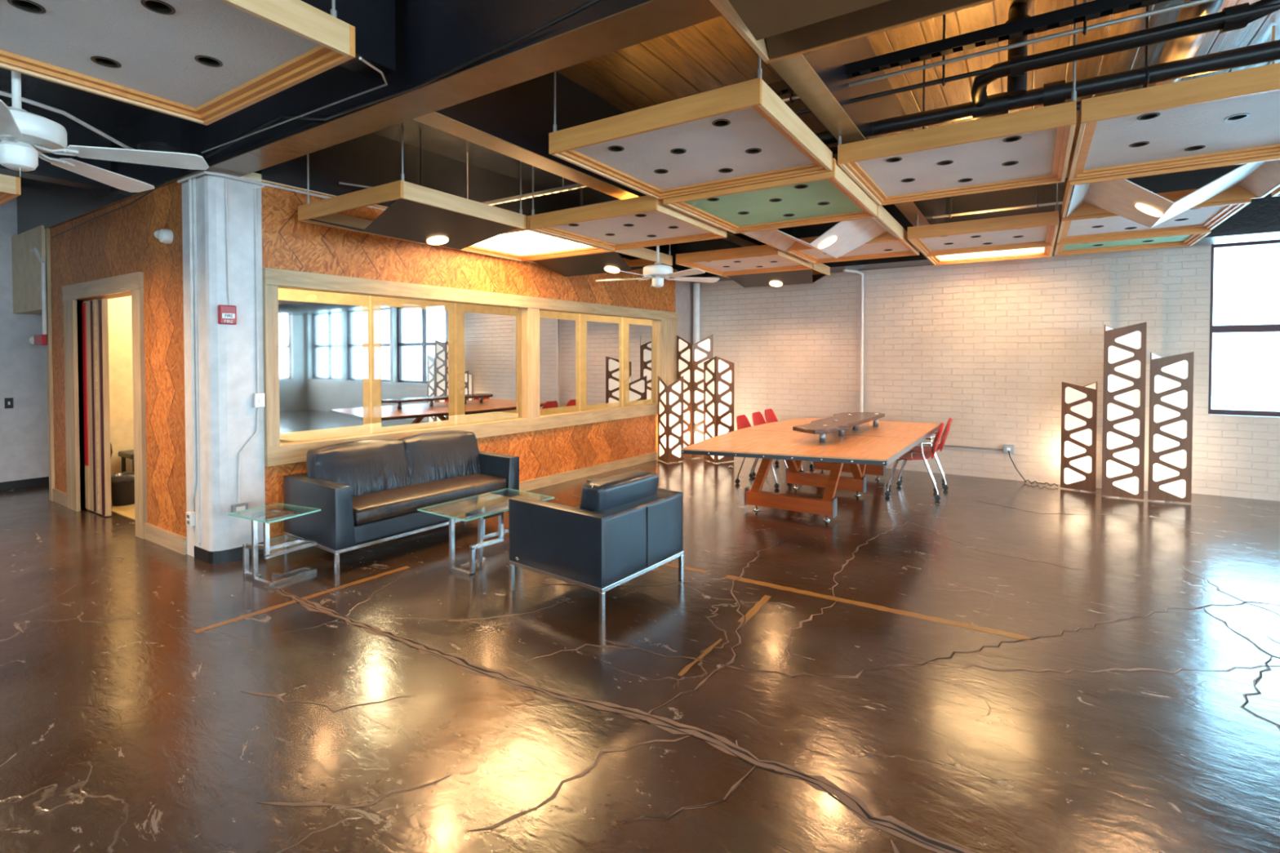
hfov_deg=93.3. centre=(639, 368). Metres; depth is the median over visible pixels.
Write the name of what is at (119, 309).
wall
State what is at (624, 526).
leather armchair
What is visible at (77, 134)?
ceiling
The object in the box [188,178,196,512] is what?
conduit
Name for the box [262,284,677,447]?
trim
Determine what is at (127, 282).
trim
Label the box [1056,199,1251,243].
ceiling panel
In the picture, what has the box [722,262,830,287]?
panel
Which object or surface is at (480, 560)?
coffee table
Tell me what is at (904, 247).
ceiling panel
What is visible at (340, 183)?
conduit
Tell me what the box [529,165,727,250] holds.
ceiling panel
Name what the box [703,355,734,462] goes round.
lit screen
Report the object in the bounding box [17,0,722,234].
beam
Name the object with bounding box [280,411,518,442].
window sill
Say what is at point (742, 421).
office chair
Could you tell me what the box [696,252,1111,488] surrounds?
wall
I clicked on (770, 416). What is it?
office chair
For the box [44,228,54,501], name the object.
trim
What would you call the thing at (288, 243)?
wall
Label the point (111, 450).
folding chair
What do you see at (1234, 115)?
ceiling panel
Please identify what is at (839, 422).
live edge slab
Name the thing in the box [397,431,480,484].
cushion
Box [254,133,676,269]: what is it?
wall
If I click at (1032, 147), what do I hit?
ceiling panel
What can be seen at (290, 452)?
trim
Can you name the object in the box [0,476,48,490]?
baseboard
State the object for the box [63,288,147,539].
trim
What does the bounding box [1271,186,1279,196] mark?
panel
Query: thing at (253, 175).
ceiling
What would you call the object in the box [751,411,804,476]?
office chair
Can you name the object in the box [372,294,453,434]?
window
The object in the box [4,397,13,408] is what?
wall switch
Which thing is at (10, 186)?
ceiling panel
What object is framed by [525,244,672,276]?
panel
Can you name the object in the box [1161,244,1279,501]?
wall
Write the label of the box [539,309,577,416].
window
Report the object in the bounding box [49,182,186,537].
wall
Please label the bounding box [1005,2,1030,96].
pipe
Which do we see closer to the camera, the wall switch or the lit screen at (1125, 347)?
the lit screen at (1125, 347)
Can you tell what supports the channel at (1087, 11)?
hanging from the ceiling at (709, 55)
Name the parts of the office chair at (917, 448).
leg, seat, leg, leg, backrest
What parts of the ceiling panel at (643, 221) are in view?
hanger rod, moulding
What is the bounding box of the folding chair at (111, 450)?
[110,442,112,459]
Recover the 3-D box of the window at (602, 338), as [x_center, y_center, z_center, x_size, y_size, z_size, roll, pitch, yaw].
[-0.500,-0.087,8.011,0.016,1.246,0.872,1,1,34]
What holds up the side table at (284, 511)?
on the floor at (990, 665)
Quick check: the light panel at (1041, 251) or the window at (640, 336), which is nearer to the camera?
the light panel at (1041, 251)
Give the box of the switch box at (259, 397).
[253,392,265,407]
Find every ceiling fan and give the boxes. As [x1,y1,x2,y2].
[0,70,208,192]
[595,245,719,287]
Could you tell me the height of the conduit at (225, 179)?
0.930 m
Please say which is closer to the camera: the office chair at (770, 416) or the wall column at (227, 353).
the wall column at (227, 353)
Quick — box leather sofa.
[283,431,519,574]
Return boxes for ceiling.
[0,0,1279,203]
[0,111,111,191]
[241,172,386,207]
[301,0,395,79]
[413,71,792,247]
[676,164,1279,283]
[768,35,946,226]
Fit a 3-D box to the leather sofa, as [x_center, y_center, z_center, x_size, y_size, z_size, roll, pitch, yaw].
[-1.938,1.003,5.133,0.818,0.834,1.713,1,1,36]
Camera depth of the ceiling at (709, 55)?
4.19 m
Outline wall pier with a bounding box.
[1110,248,1163,491]
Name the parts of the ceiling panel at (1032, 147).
hanger rod, moulding, hanger rod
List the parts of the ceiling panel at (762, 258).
moulding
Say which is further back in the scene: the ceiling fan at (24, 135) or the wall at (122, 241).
the wall at (122, 241)
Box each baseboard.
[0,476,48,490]
[52,488,186,555]
[194,542,263,564]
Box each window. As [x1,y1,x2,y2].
[278,286,368,444]
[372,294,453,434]
[456,302,519,425]
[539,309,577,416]
[586,313,618,411]
[623,316,652,407]
[1208,239,1279,416]
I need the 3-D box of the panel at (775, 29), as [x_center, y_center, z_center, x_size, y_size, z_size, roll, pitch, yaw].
[0.719,-1.569,1.732,1.200,0.870,1.181,1,1,33]
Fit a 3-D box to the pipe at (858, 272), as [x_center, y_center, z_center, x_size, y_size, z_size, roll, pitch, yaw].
[2.940,-0.034,8.351,0.301,2.682,0.070,0,1,-11]
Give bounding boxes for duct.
[1125,0,1224,179]
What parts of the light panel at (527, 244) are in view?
moulding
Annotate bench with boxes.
[118,449,134,472]
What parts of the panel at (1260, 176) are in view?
hanger rod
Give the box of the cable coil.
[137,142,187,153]
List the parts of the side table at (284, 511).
glass, arm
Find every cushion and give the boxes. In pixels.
[306,439,410,497]
[351,473,506,524]
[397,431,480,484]
[579,470,658,511]
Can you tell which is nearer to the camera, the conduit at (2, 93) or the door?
the conduit at (2, 93)
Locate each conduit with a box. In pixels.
[0,90,135,149]
[30,247,47,333]
[177,170,386,210]
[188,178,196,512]
[224,177,231,305]
[237,407,259,504]
[254,185,265,392]
[338,134,422,187]
[528,187,620,216]
[781,0,1216,103]
[794,2,1279,115]
[917,443,1003,450]
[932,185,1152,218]
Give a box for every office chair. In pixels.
[734,414,787,488]
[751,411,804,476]
[764,408,812,471]
[884,422,944,500]
[896,417,951,489]
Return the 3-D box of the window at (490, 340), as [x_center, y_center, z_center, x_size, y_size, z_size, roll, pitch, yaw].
[-1.602,-0.057,6.511,0.016,1.246,0.903,1,1,34]
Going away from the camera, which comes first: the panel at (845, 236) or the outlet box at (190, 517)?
the outlet box at (190, 517)
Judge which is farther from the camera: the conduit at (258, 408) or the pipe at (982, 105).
the conduit at (258, 408)
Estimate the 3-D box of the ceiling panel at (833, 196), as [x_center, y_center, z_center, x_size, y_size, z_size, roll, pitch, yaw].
[1.010,-1.241,4.525,1.210,0.115,1.240,1,1,33]
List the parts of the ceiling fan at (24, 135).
blade, blade, blade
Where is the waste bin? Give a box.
[111,471,134,506]
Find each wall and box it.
[0,196,48,482]
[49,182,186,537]
[107,288,510,473]
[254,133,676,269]
[261,180,675,552]
[675,269,693,344]
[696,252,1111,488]
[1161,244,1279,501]
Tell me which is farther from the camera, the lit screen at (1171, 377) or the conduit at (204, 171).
the lit screen at (1171, 377)
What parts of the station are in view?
pull handle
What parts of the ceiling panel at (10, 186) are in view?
moulding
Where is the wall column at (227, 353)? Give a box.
[181,172,265,556]
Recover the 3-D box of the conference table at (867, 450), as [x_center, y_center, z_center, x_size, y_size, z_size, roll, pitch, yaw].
[1.950,1.036,6.340,1.812,0.721,3.505,1,1,33]
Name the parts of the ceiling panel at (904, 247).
moulding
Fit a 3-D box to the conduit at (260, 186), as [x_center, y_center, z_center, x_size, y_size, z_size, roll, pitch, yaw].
[-2.905,-0.612,4.630,0.018,1.603,0.074,1,1,37]
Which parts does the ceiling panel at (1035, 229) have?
hanger rod, moulding, hanger rod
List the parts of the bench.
leg, seat, leg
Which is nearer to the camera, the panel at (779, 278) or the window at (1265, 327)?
the window at (1265, 327)
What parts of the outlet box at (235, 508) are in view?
socket plate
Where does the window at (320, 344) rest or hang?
in the wall at (288, 243)
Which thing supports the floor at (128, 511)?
on the floor at (990, 665)
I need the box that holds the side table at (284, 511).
[227,502,320,587]
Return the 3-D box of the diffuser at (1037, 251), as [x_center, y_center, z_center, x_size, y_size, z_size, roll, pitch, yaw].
[3.874,-1.296,6.717,1.040,0.006,0.630,1,1,33]
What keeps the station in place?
attached to the wall column at (227, 353)
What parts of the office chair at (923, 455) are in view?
leg, leg, seat, under frame, leg, leg, backrest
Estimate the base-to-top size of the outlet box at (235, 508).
0.070 m
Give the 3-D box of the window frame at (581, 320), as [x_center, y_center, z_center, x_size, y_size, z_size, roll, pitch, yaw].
[-0.909,-0.128,10.912,3.850,2.870,0.120,1,1,33]
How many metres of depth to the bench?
6.70 m
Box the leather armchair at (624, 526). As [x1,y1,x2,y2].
[509,470,683,622]
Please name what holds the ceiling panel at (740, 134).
hanging from the ceiling at (709, 55)
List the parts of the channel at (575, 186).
hanger rod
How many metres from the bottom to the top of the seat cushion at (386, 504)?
0.139 m
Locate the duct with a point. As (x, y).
(1184, 47)
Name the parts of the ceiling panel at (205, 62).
hanger rod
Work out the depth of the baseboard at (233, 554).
4.49 m
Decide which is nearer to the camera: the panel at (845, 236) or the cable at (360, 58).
the cable at (360, 58)
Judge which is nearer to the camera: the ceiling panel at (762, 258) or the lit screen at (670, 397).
the ceiling panel at (762, 258)
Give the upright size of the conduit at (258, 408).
0.721 m
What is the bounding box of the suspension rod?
[828,60,1080,154]
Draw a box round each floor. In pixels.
[0,456,1279,852]
[111,500,135,519]
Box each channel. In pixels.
[466,152,586,205]
[767,0,1170,95]
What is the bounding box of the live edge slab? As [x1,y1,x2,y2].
[792,412,884,443]
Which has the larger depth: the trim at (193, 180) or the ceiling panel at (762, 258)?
the ceiling panel at (762, 258)
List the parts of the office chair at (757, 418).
leg, backrest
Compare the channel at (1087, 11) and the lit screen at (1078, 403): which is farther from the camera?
the lit screen at (1078, 403)
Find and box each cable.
[50,180,168,238]
[200,57,387,153]
[204,0,603,158]
[1008,450,1057,486]
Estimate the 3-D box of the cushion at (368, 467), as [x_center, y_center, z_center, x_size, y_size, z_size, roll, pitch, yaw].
[-2.259,0.819,4.900,0.279,0.460,0.820,1,1,36]
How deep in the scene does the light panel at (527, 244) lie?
6.08 m
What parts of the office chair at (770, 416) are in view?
backrest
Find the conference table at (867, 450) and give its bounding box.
[680,417,941,521]
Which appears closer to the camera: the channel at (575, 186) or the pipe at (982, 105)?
the pipe at (982, 105)
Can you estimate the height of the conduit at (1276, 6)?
0.540 m
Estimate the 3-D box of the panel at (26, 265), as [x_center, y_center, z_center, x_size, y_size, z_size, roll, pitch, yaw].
[-6.667,-1.073,6.775,1.130,0.880,0.300,1,1,33]
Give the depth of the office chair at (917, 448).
7.10 m
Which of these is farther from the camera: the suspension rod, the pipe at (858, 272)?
the pipe at (858, 272)
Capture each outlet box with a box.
[186,511,195,526]
[231,502,248,512]
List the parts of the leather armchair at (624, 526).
leg, armrest, rail, leg, armrest, panel, leg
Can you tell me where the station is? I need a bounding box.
[217,304,236,324]
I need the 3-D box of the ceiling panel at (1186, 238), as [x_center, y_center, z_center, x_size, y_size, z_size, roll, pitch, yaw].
[4.866,-1.296,6.072,1.145,0.115,0.780,1,1,33]
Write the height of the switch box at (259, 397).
0.110 m
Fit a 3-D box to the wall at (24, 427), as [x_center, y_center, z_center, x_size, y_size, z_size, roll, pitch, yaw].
[-7.220,-0.371,7.205,0.250,3.500,14.300,1,1,33]
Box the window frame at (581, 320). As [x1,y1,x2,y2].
[510,307,652,415]
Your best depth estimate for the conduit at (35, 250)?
6.33 m
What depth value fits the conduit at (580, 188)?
5.55 m
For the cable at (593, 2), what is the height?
0.251 m
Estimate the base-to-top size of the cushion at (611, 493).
0.339 m
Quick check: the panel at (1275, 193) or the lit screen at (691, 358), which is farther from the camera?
the lit screen at (691, 358)
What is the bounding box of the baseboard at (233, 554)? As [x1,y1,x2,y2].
[194,542,263,564]
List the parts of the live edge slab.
steel post, steel post, steel post, steel post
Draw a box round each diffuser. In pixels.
[471,230,593,256]
[937,247,1044,260]
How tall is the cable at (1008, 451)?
0.364 m
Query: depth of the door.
5.78 m
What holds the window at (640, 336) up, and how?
in the wall at (288, 243)
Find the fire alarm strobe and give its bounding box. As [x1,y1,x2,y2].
[29,334,47,345]
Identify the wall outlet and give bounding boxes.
[1003,444,1013,453]
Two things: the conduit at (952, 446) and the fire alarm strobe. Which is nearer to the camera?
the fire alarm strobe
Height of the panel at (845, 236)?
1.014 m
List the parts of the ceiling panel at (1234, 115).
moulding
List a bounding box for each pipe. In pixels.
[693,283,700,344]
[814,0,1279,145]
[843,269,863,412]
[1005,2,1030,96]
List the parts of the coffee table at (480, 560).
arm, key leg, key leg, glass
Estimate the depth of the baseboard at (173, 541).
4.88 m
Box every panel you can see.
[0,0,355,125]
[0,173,21,204]
[11,225,45,315]
[297,122,525,249]
[435,215,611,261]
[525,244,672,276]
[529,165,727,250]
[548,55,832,199]
[662,158,877,233]
[675,228,813,275]
[709,0,995,63]
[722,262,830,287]
[740,204,903,257]
[786,228,919,263]
[837,0,1076,205]
[907,182,1058,256]
[925,245,1053,265]
[1053,230,1211,256]
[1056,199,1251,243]
[1062,25,1279,227]
[1067,62,1279,181]
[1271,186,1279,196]
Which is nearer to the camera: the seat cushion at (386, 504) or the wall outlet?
the seat cushion at (386, 504)
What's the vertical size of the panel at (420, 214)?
1.048 m
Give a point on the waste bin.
(122, 484)
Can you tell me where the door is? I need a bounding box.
[81,298,111,516]
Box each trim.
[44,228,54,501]
[62,271,143,301]
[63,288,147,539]
[191,177,200,542]
[262,267,677,466]
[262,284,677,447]
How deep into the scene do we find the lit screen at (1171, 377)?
6.31 m
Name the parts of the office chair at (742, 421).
leg, backrest, leg, leg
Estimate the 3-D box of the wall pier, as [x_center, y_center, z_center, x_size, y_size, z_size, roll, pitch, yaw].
[5.758,-0.368,7.074,0.470,3.500,0.460,1,1,33]
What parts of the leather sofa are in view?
leg, armrest, leg, rail, armrest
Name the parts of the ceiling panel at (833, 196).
moulding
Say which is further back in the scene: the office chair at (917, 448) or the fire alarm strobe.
the office chair at (917, 448)
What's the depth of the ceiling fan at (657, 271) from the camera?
6.01 m
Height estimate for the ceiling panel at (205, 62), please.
0.840 m
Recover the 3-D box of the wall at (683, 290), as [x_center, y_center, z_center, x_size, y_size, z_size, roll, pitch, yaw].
[0.561,-0.104,9.685,0.350,2.870,0.590,1,1,33]
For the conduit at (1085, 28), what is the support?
hanging from the ceiling at (709, 55)
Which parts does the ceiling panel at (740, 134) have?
hanger rod, moulding, hanger rod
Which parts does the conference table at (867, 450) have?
slanting leg, steel plate, slanting leg, slanting leg, steel plate, slanting leg, steel plate, slanting leg, slanting leg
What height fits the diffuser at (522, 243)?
0.006 m
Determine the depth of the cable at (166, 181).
5.12 m
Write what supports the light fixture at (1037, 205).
hanging from the ceiling at (709, 55)
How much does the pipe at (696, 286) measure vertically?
2.680 m
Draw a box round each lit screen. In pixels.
[657,375,683,462]
[676,334,712,457]
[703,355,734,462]
[1060,382,1097,491]
[1102,321,1146,499]
[1147,351,1194,502]
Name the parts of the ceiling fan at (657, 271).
blade, blade, blade, blade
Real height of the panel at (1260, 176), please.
0.987 m
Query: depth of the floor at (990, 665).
2.76 m
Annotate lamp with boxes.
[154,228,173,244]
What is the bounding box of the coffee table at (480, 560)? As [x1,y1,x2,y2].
[417,488,554,577]
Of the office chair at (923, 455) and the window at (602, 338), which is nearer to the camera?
the office chair at (923, 455)
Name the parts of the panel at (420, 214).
hanger rod, hanger rod, hanger rod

